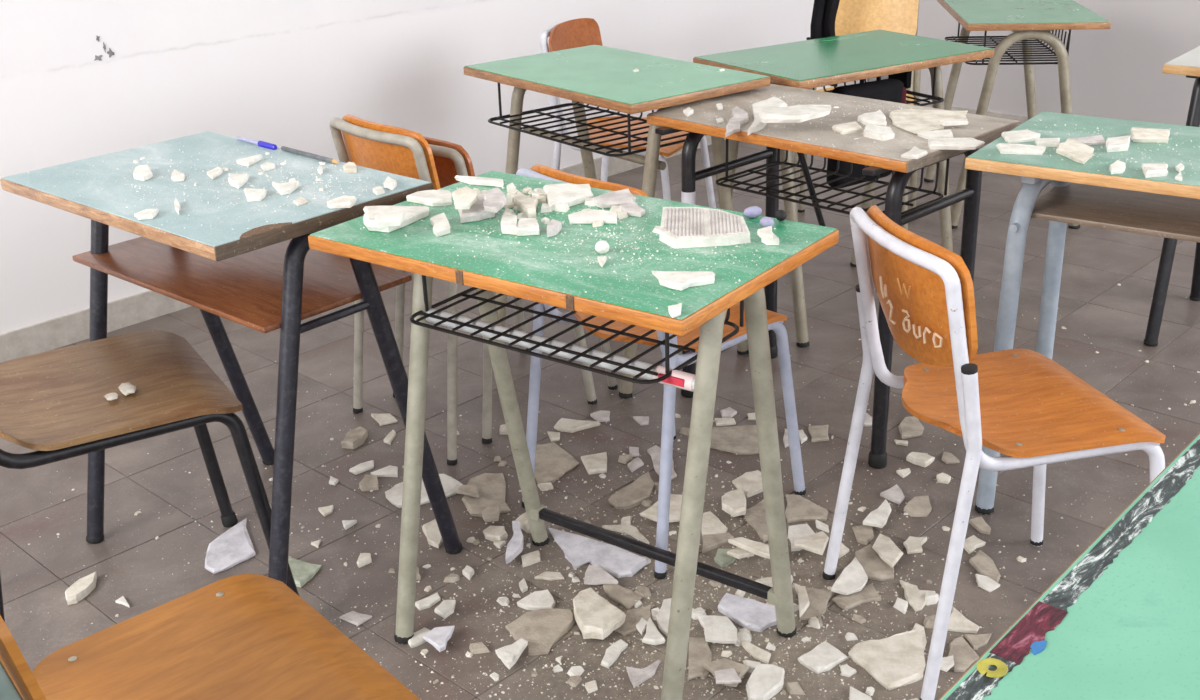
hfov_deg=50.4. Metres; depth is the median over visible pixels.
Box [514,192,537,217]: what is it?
shard
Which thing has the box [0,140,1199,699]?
floor
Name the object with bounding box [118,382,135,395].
chip
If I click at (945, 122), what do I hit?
shard
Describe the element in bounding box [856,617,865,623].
chip
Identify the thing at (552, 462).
shard
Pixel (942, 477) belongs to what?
shard
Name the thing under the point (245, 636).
chair
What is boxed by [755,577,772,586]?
shard
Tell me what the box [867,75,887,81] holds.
notebook
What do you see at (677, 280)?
shard
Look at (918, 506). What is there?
shard
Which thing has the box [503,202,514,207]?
chip
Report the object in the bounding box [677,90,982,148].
crumbs
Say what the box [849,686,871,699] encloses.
shard
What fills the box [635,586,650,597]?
chip
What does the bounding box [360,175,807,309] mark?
crumbs
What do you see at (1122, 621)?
school desk
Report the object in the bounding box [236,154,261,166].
shard
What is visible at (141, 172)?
shard
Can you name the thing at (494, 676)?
chip
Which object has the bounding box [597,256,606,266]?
shard
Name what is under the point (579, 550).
shard
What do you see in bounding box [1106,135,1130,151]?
shard
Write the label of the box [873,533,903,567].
shard
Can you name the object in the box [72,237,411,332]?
shelf
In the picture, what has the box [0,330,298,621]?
chair
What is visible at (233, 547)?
shard
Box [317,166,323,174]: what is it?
shard
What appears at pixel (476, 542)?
chip
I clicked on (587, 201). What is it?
chip
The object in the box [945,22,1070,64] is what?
wire basket
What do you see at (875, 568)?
shard
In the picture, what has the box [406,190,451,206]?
shard
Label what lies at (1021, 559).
chip
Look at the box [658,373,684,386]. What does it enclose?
print
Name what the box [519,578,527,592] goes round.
shard
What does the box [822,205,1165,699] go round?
chair
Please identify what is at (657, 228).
chip
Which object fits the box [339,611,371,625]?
shard
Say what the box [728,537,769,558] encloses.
shard
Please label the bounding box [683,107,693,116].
shard
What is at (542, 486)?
shard
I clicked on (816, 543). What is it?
shard
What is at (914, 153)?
shard
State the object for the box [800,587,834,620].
shard
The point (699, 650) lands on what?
shard
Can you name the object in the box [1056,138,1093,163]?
shard
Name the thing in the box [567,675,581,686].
chip
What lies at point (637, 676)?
shard
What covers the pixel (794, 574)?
crumbs
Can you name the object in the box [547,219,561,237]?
shard
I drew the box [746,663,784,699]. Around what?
shard
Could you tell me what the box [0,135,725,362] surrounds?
baseboard
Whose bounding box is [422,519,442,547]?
shard
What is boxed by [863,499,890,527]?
shard
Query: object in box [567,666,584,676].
chip
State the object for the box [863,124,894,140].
shard
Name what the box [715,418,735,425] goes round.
shard
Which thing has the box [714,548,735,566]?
shard
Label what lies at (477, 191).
chip
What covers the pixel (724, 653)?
chip
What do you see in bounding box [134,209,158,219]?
shard
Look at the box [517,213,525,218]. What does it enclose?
chip
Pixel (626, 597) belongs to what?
shard
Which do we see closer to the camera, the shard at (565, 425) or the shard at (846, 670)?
the shard at (846, 670)
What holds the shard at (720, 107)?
on the school desk at (881, 156)
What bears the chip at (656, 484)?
on the floor
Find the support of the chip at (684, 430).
on the floor
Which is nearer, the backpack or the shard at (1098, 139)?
the shard at (1098, 139)
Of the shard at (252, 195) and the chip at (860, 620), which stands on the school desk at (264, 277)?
the shard at (252, 195)
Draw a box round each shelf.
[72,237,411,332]
[1031,182,1199,242]
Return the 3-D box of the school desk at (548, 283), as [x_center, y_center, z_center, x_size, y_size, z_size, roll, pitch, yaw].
[-0.031,0.169,2.140,0.700,0.774,0.469,14,28,33]
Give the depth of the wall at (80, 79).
3.92 m
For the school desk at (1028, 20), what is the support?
on the floor
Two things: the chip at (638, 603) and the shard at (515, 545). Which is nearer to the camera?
the chip at (638, 603)
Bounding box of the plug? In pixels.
[775,210,786,220]
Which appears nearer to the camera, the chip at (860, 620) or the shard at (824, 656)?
the shard at (824, 656)
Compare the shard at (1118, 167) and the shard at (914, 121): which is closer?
the shard at (1118, 167)
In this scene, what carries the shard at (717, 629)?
on the floor
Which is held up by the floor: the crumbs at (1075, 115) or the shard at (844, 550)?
the shard at (844, 550)
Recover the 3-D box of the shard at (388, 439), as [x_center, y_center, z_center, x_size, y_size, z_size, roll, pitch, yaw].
[-0.503,0.208,3.060,0.020,0.009,0.071,1,23,8]
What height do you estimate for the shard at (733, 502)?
0.017 m
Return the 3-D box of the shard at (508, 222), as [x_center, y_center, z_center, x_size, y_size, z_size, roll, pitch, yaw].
[-0.142,-0.197,1.998,0.028,0.015,0.067,-2,23,0]
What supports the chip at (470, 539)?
on the floor
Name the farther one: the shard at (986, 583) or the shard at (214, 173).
the shard at (986, 583)
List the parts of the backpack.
handle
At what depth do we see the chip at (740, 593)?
2.40 m
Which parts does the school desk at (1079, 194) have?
leg, support rail, leg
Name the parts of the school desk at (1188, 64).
leg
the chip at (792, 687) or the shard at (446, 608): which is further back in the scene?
the shard at (446, 608)
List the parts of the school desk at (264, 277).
leg, leg, leg, leg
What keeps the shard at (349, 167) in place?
on the school desk at (264, 277)
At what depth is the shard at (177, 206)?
2.13 m
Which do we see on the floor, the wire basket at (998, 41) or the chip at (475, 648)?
the chip at (475, 648)
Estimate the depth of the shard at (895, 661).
2.20 m
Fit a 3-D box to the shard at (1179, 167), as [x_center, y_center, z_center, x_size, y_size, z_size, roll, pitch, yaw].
[1.037,-0.326,2.279,0.012,0.008,0.041,17,29,37]
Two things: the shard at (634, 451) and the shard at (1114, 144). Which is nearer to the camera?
the shard at (1114, 144)
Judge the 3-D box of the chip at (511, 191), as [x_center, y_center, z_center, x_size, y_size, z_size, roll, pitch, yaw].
[-0.148,-0.266,2.169,0.024,0.011,0.028,-2,23,0]
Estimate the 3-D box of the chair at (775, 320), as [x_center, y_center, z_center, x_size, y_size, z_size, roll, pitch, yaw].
[0.120,-0.025,2.591,0.492,0.768,0.421,-22,30,-39]
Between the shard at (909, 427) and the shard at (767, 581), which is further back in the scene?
the shard at (909, 427)
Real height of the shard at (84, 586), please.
0.017 m
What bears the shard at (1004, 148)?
on the school desk at (1079, 194)
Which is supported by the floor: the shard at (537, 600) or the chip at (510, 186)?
the shard at (537, 600)
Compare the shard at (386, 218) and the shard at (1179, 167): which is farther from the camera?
the shard at (1179, 167)
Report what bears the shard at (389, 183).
on the school desk at (264, 277)
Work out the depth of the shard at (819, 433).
3.00 m
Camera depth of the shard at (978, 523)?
2.60 m
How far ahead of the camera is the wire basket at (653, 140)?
3.25 m
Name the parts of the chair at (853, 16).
leg, leg, seat, frame, backrest, leg, leg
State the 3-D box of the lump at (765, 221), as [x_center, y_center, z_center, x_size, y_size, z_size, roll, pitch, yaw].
[0.258,-0.197,1.967,0.024,0.016,0.018,16,28,35]
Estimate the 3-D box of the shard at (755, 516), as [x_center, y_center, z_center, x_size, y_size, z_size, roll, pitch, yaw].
[0.332,0.348,2.658,0.070,0.012,0.192,-2,23,0]
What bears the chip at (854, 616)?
on the floor
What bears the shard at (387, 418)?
on the floor
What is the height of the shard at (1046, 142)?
0.009 m
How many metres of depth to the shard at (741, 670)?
2.18 m
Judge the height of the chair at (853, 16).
0.814 m
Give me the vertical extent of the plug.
0.018 m
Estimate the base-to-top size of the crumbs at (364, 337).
0.004 m
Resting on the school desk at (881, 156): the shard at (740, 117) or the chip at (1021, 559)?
the shard at (740, 117)
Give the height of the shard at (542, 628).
0.011 m
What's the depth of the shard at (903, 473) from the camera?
2.82 m
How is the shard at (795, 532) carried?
on the floor
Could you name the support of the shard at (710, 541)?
on the floor
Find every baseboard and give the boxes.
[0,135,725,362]
[919,102,1027,123]
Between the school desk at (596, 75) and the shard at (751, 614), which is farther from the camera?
the school desk at (596, 75)
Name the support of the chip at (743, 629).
on the floor
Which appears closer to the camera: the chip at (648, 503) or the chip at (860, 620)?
the chip at (860, 620)
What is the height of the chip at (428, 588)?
0.005 m
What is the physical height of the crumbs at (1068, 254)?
0.004 m
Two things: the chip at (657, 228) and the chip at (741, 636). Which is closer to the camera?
the chip at (657, 228)
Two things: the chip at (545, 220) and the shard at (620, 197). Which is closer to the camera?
the chip at (545, 220)
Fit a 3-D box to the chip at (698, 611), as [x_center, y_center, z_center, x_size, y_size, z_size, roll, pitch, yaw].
[0.181,0.485,2.348,0.030,0.012,0.026,-11,25,-21]
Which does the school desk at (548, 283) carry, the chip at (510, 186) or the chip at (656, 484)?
the chip at (510, 186)
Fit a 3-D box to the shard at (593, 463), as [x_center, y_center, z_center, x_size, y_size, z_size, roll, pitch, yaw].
[-0.007,0.256,2.904,0.062,0.012,0.088,-6,23,-10]
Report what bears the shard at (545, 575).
on the floor
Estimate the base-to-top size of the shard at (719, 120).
0.007 m
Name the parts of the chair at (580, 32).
leg, backrest, frame, leg, seat, leg, leg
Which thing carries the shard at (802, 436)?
on the floor
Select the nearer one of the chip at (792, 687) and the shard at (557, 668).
the chip at (792, 687)
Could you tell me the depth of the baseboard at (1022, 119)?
5.69 m
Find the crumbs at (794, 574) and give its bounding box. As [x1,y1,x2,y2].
[319,397,1078,699]
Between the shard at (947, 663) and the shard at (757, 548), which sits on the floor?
the shard at (947, 663)
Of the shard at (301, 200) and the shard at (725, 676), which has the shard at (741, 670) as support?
the shard at (725, 676)
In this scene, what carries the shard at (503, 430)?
on the floor
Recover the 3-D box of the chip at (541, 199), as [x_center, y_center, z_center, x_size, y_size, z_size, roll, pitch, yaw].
[-0.100,-0.253,2.134,0.020,0.011,0.015,-5,23,-8]
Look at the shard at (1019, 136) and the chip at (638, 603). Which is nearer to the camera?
the chip at (638, 603)
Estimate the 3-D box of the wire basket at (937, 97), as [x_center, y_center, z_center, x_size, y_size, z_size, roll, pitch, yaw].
[0.676,-0.742,3.546,0.573,0.120,0.510,-2,23,0]
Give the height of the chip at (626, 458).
0.016 m
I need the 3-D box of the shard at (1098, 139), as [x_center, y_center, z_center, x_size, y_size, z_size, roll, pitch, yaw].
[0.954,-0.408,2.480,0.065,0.008,0.050,-2,23,0]
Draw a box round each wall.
[0,0,829,333]
[830,0,1199,125]
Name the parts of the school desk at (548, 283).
leg, leg, leg, leg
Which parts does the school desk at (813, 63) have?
leg, leg, leg, leg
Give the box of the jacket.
[810,0,839,86]
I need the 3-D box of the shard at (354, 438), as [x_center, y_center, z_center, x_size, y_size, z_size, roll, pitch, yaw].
[-0.587,0.208,3.052,0.051,0.020,0.101,0,23,5]
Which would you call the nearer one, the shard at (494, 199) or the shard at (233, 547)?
the shard at (494, 199)
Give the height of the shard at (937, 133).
0.011 m
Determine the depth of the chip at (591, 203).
2.11 m
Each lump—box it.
[743,206,761,218]
[760,217,773,226]
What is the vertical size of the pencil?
0.009 m
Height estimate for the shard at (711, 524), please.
0.012 m
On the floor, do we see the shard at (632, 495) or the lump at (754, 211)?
the shard at (632, 495)
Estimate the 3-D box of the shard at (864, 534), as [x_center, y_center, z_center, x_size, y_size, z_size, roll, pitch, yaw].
[0.538,0.373,2.587,0.043,0.010,0.073,-2,23,0]
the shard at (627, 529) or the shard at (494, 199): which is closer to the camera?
the shard at (494, 199)
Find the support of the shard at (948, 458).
on the floor
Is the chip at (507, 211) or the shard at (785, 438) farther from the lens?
the shard at (785, 438)
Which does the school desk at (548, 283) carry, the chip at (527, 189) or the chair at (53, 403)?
the chip at (527, 189)
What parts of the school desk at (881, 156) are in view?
support rail, leg, rail, leg, support rail, leg, rail, leg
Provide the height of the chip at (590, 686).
0.008 m
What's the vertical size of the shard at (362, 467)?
0.009 m
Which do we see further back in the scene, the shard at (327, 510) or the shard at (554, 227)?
the shard at (327, 510)
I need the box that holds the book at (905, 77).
[888,71,911,88]
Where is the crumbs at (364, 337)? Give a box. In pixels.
[10,337,905,699]
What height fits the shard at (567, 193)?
0.016 m
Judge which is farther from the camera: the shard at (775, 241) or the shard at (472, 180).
the shard at (472, 180)
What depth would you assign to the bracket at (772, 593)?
2.24 m
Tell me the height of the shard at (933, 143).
0.010 m
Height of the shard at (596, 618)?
0.023 m
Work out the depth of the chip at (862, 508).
2.68 m
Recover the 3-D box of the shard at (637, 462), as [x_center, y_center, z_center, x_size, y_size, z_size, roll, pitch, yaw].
[0.079,0.259,2.894,0.030,0.009,0.060,16,29,36]
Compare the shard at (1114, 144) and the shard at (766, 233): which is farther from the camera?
the shard at (1114, 144)
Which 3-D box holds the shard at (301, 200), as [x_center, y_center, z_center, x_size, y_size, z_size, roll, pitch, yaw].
[-0.508,-0.253,2.156,0.022,0.005,0.048,-14,26,-26]
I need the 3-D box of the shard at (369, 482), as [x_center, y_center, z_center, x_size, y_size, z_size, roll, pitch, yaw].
[-0.514,0.295,2.847,0.044,0.013,0.060,-2,23,0]
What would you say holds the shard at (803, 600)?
on the shard at (818, 598)
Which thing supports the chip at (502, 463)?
on the floor
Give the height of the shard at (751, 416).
0.009 m
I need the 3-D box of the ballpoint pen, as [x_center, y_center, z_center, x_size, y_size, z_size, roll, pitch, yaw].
[-0.689,-0.416,2.553,0.140,0.012,0.012,19,30,40]
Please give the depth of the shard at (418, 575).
2.49 m
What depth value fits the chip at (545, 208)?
2.08 m
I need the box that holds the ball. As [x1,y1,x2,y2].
[595,240,609,253]
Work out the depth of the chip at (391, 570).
2.52 m
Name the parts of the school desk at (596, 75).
leg, leg, leg, leg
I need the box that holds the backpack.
[826,76,905,187]
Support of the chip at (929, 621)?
on the floor
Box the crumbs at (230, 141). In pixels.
[28,141,411,228]
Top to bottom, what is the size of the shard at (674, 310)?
0.006 m
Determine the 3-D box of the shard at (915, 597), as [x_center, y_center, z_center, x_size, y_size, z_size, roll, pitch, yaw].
[0.599,0.458,2.384,0.060,0.009,0.096,-2,23,0]
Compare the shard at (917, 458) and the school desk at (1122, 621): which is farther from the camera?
the shard at (917, 458)
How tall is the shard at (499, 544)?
0.008 m
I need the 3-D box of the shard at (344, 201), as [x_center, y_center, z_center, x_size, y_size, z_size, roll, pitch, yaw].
[-0.434,-0.250,2.137,0.048,0.010,0.052,-2,23,0]
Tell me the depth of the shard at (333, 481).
2.86 m
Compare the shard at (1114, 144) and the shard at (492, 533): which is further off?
the shard at (492, 533)
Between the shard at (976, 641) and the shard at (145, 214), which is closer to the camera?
the shard at (145, 214)
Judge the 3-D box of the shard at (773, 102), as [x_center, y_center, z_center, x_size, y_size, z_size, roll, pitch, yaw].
[0.356,-0.528,2.860,0.070,0.023,0.318,8,25,22]
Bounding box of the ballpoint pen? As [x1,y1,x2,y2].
[237,136,276,149]
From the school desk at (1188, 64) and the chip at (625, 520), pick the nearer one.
the chip at (625, 520)
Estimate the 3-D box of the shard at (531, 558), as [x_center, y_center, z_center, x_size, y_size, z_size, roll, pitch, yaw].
[-0.138,0.415,2.541,0.053,0.009,0.034,-14,26,-26]
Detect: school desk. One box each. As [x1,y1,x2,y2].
[0,132,462,584]
[308,171,838,699]
[463,45,769,398]
[647,84,1020,468]
[693,30,993,347]
[924,0,1110,229]
[939,433,1199,699]
[965,111,1199,514]
[1144,46,1199,345]
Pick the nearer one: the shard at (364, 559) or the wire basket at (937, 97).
the shard at (364, 559)
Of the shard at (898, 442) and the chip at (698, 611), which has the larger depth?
the shard at (898, 442)
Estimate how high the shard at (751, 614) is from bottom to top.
0.016 m
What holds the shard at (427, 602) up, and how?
on the floor
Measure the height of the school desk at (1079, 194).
0.751 m
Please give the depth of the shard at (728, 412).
3.12 m
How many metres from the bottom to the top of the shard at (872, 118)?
0.013 m
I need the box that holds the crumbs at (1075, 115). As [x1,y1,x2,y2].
[1014,115,1199,181]
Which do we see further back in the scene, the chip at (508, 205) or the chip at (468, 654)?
the chip at (468, 654)
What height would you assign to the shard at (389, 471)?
0.009 m
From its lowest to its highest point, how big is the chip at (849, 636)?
0.008 m
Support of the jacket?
hanging from the chair at (853, 16)
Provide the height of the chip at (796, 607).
0.013 m
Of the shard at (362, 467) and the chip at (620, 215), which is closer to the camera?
the chip at (620, 215)
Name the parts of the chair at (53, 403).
leg, frame, seat, leg, leg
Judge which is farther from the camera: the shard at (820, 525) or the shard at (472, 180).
the shard at (820, 525)
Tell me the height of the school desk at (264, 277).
0.781 m
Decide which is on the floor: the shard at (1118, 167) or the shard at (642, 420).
the shard at (642, 420)
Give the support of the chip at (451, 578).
on the floor
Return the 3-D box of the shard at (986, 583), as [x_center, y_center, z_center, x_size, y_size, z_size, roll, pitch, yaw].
[0.730,0.440,2.417,0.034,0.008,0.055,-16,27,-30]
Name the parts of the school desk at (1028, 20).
leg, leg, leg, support rail, leg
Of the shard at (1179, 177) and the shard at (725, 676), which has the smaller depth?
the shard at (725, 676)
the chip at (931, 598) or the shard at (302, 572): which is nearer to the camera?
the chip at (931, 598)
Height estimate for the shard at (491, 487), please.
0.012 m
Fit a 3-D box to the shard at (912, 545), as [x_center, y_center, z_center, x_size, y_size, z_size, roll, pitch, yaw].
[0.633,0.388,2.544,0.052,0.010,0.055,-2,23,0]
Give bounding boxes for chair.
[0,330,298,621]
[0,573,420,699]
[329,114,596,465]
[393,136,617,443]
[516,164,805,578]
[540,18,715,207]
[793,0,920,229]
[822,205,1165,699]
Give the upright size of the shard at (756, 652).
0.008 m
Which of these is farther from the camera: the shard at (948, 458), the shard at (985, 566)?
the shard at (948, 458)
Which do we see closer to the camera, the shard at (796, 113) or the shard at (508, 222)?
the shard at (508, 222)
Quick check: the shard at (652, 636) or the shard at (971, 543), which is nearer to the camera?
the shard at (652, 636)
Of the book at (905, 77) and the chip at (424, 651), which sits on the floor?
the chip at (424, 651)
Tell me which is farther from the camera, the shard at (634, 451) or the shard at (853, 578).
the shard at (634, 451)
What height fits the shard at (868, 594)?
0.009 m
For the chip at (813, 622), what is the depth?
2.31 m
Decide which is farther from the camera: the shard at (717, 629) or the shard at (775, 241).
the shard at (717, 629)
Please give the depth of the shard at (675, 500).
2.67 m
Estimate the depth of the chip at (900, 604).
2.35 m
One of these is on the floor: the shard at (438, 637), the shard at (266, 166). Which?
the shard at (438, 637)
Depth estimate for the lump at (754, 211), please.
2.01 m
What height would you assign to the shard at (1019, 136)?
0.011 m
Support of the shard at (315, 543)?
on the floor
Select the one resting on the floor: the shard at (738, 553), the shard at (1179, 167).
the shard at (738, 553)
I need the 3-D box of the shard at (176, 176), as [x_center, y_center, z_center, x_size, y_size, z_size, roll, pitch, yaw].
[-0.772,-0.320,2.333,0.024,0.006,0.076,-8,24,-14]
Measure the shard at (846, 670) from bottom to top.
0.007 m
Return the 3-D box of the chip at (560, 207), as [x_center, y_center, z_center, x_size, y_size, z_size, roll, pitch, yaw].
[-0.064,-0.237,2.093,0.032,0.012,0.026,10,25,25]
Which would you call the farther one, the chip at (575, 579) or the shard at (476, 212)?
the chip at (575, 579)
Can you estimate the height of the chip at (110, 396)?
0.009 m
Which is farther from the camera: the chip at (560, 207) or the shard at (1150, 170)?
the shard at (1150, 170)
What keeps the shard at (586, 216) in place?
on the school desk at (548, 283)
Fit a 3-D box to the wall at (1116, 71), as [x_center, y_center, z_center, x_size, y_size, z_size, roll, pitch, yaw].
[3.419,-1.804,3.746,6.520,3.050,0.120,19,30,40]
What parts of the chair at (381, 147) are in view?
leg, frame, backrest, leg, leg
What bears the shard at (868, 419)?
on the floor
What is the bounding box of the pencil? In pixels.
[281,146,339,163]
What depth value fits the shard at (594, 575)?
2.44 m
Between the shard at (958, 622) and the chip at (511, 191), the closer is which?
the chip at (511, 191)
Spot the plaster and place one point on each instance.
(681, 227)
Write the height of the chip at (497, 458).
0.008 m
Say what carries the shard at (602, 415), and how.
on the floor
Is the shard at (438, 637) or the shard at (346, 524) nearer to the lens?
the shard at (438, 637)
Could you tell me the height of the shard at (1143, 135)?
0.013 m
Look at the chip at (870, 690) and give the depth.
2.13 m
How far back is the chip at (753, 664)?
2.20 m
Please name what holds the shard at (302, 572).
on the floor
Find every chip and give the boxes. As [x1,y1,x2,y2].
[104,393,117,399]
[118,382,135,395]
[388,568,395,572]
[420,649,428,655]
[424,586,431,591]
[443,573,459,582]
[465,651,472,657]
[466,537,475,542]
[469,642,489,653]
[473,188,480,194]
[473,539,479,544]
[490,672,498,680]
[494,456,500,461]
[497,597,509,605]
[498,461,506,465]
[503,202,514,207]
[503,208,513,214]
[506,189,518,198]
[506,195,518,202]
[507,182,515,191]
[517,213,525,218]
[522,187,531,192]
[536,195,546,202]
[541,203,552,212]
[541,217,549,223]
[554,203,569,211]
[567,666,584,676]
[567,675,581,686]
[572,577,579,581]
[584,198,591,204]
[585,680,597,692]
[588,200,594,206]
[592,220,603,226]
[610,206,621,211]
[616,211,628,219]
[618,454,632,463]
[621,516,631,524]
[634,600,641,607]
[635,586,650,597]
[641,500,654,506]
[651,608,659,619]
[652,226,659,233]
[654,482,658,490]
[679,427,689,435]
[691,607,705,619]
[700,670,709,678]
[708,580,721,586]
[721,651,731,657]
[734,631,751,645]
[735,589,745,596]
[738,628,750,633]
[743,660,760,672]
[765,642,775,650]
[786,682,805,694]
[793,603,798,611]
[808,616,819,628]
[817,616,822,626]
[845,632,857,640]
[852,614,861,620]
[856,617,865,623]
[858,506,866,511]
[865,687,874,695]
[893,597,907,613]
[912,623,923,632]
[923,615,935,628]
[925,592,938,604]
[942,526,949,530]
[1016,556,1025,561]
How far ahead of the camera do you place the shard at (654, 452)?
2.90 m
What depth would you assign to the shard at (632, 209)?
2.05 m
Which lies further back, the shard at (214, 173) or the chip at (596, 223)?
the shard at (214, 173)
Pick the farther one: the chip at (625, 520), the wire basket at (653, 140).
the wire basket at (653, 140)
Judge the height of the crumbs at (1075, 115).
0.003 m
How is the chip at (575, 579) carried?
on the floor
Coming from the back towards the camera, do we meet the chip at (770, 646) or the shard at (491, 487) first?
the shard at (491, 487)
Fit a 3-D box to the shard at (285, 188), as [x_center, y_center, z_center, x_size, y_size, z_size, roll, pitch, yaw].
[-0.555,-0.283,2.225,0.050,0.010,0.068,-2,23,0]
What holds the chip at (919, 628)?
on the floor
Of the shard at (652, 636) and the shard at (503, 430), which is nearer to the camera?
the shard at (652, 636)
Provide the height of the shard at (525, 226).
0.013 m
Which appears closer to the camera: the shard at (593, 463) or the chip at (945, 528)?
the chip at (945, 528)
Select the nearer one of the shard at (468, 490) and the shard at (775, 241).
the shard at (775, 241)
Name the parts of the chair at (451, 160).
leg, frame, backrest, leg, leg, leg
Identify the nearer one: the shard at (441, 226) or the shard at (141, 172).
the shard at (441, 226)
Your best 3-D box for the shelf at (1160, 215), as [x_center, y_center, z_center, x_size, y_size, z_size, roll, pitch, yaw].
[1.140,-0.262,2.442,0.560,0.012,0.330,14,28,33]
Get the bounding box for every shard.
[65,572,96,604]
[115,596,128,606]
[133,165,152,180]
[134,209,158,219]
[171,169,184,181]
[174,198,180,213]
[205,518,255,573]
[207,167,222,179]
[228,173,248,188]
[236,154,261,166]
[244,188,266,201]
[260,162,274,171]
[272,181,299,194]
[289,557,321,587]
[293,197,307,205]
[311,539,320,547]
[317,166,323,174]
[318,505,332,516]
[327,195,356,208]
[329,476,338,485]
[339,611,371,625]
[341,426,367,449]
[342,520,356,528]
[343,162,356,172]
[349,460,373,474]
[357,553,371,567]
[359,475,378,491]
[363,206,428,232]
[371,413,396,425]
[371,465,397,476]
[373,186,384,195]
[375,210,404,226]
[383,176,396,189]
[383,430,395,444]
[385,474,462,507]
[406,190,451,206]
[408,628,430,647]
[415,593,439,610]
[416,567,420,579]
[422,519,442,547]
[423,626,453,651]
[430,213,449,236]
[434,600,455,618]
[452,186,476,208]
[454,175,503,187]
[456,485,478,497]
[458,194,494,222]
[462,473,510,516]
[462,565,473,579]
[482,504,499,521]
[483,187,505,212]
[483,526,507,541]
[493,541,505,548]
[495,650,513,663]
[497,638,527,668]
[499,424,507,434]
[501,215,516,234]
[505,520,522,563]
[505,608,574,655]
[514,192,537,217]
[516,218,538,235]
[516,512,530,532]
[517,589,554,610]
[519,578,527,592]
[521,550,540,566]
[534,442,578,483]
[534,571,563,580]
[537,482,552,490]
[543,183,593,210]
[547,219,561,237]
[547,432,559,441]
[548,527,647,577]
[553,664,562,672]
[554,418,600,432]
[568,209,616,223]
[573,587,625,639]
[581,452,606,474]
[584,565,617,584]
[590,189,635,207]
[590,410,609,421]
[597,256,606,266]
[601,639,627,667]
[602,524,648,543]
[603,584,643,609]
[608,472,653,508]
[614,604,651,635]
[619,202,644,216]
[626,660,659,686]
[628,457,643,471]
[629,447,638,456]
[633,416,648,425]
[636,618,646,634]
[639,494,681,521]
[642,618,664,644]
[647,445,676,479]
[651,271,714,290]
[656,598,670,635]
[668,303,681,317]
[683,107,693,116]
[688,637,711,680]
[698,615,736,643]
[701,511,727,535]
[702,532,733,553]
[703,658,750,686]
[710,425,758,454]
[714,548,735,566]
[714,668,740,683]
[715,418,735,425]
[716,103,722,109]
[716,117,723,123]
[718,593,776,631]
[720,407,736,417]
[722,489,745,516]
[725,106,748,136]
[727,547,754,558]
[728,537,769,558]
[732,470,762,497]
[741,640,770,663]
[743,499,767,542]
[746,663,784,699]
[747,413,755,419]
[748,96,787,134]
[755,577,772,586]
[757,226,772,239]
[758,105,830,122]
[761,232,778,244]
[783,429,788,447]
[785,495,828,522]
[788,524,814,551]
[794,531,828,554]
[795,583,809,616]
[797,641,846,673]
[799,430,806,443]
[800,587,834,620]
[808,425,828,441]
[815,519,828,532]
[831,557,867,594]
[832,121,861,134]
[832,584,880,609]
[839,543,848,557]
[840,664,856,676]
[848,628,926,690]
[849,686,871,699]
[852,525,873,544]
[855,544,893,580]
[857,110,886,125]
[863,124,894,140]
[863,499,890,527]
[864,413,871,426]
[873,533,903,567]
[880,484,904,504]
[889,109,967,133]
[894,440,907,446]
[896,468,910,477]
[899,416,923,438]
[900,580,934,611]
[901,146,927,158]
[903,536,926,553]
[904,495,931,516]
[906,452,934,466]
[917,129,952,138]
[928,138,984,149]
[936,472,950,483]
[940,119,968,125]
[940,655,953,671]
[942,452,959,463]
[948,606,979,632]
[948,636,978,671]
[964,535,985,553]
[965,633,991,649]
[969,516,990,534]
[969,550,1000,582]
[975,574,999,591]
[996,143,1045,154]
[1001,130,1039,142]
[1035,138,1059,146]
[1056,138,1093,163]
[1071,135,1105,144]
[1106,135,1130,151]
[1109,160,1125,173]
[1131,127,1169,142]
[1142,163,1167,177]
[1175,172,1181,180]
[1176,163,1183,171]
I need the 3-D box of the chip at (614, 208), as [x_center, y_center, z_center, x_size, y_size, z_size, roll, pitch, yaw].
[0.030,-0.230,2.076,0.027,0.006,0.021,4,24,14]
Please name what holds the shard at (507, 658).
on the shard at (518, 647)
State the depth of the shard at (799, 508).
2.67 m
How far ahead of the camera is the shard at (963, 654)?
2.21 m
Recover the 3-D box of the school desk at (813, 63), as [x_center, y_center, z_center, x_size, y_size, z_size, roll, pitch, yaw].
[0.683,-0.479,3.662,0.700,0.743,0.452,-15,26,-29]
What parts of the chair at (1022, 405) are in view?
leg, backrest, leg, frame, seat, leg, leg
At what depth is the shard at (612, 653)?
2.24 m
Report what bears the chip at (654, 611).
on the floor
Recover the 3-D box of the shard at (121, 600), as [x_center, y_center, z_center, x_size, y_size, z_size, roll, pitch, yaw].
[-0.915,0.484,2.439,0.018,0.007,0.042,-17,27,-31]
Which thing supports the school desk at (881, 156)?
on the floor
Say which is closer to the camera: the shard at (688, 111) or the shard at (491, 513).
the shard at (491, 513)
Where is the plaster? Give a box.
[659,207,750,248]
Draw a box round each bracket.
[529,504,544,520]
[767,587,778,605]
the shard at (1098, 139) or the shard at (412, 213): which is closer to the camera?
the shard at (412, 213)
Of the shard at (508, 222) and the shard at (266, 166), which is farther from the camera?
the shard at (266, 166)
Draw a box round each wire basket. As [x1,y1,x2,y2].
[410,275,743,383]
[488,83,688,156]
[716,139,949,214]
[813,67,943,105]
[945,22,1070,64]
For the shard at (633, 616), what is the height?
0.008 m
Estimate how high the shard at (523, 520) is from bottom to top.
0.013 m
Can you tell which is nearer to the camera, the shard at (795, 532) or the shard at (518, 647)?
the shard at (518, 647)
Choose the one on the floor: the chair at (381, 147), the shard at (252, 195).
the chair at (381, 147)
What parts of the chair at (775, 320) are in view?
leg, backrest, frame, leg, leg, seat, leg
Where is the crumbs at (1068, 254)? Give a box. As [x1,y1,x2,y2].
[346,254,1197,670]
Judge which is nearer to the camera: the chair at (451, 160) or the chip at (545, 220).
the chip at (545, 220)
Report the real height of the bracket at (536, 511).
0.025 m
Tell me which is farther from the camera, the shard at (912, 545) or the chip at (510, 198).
the shard at (912, 545)

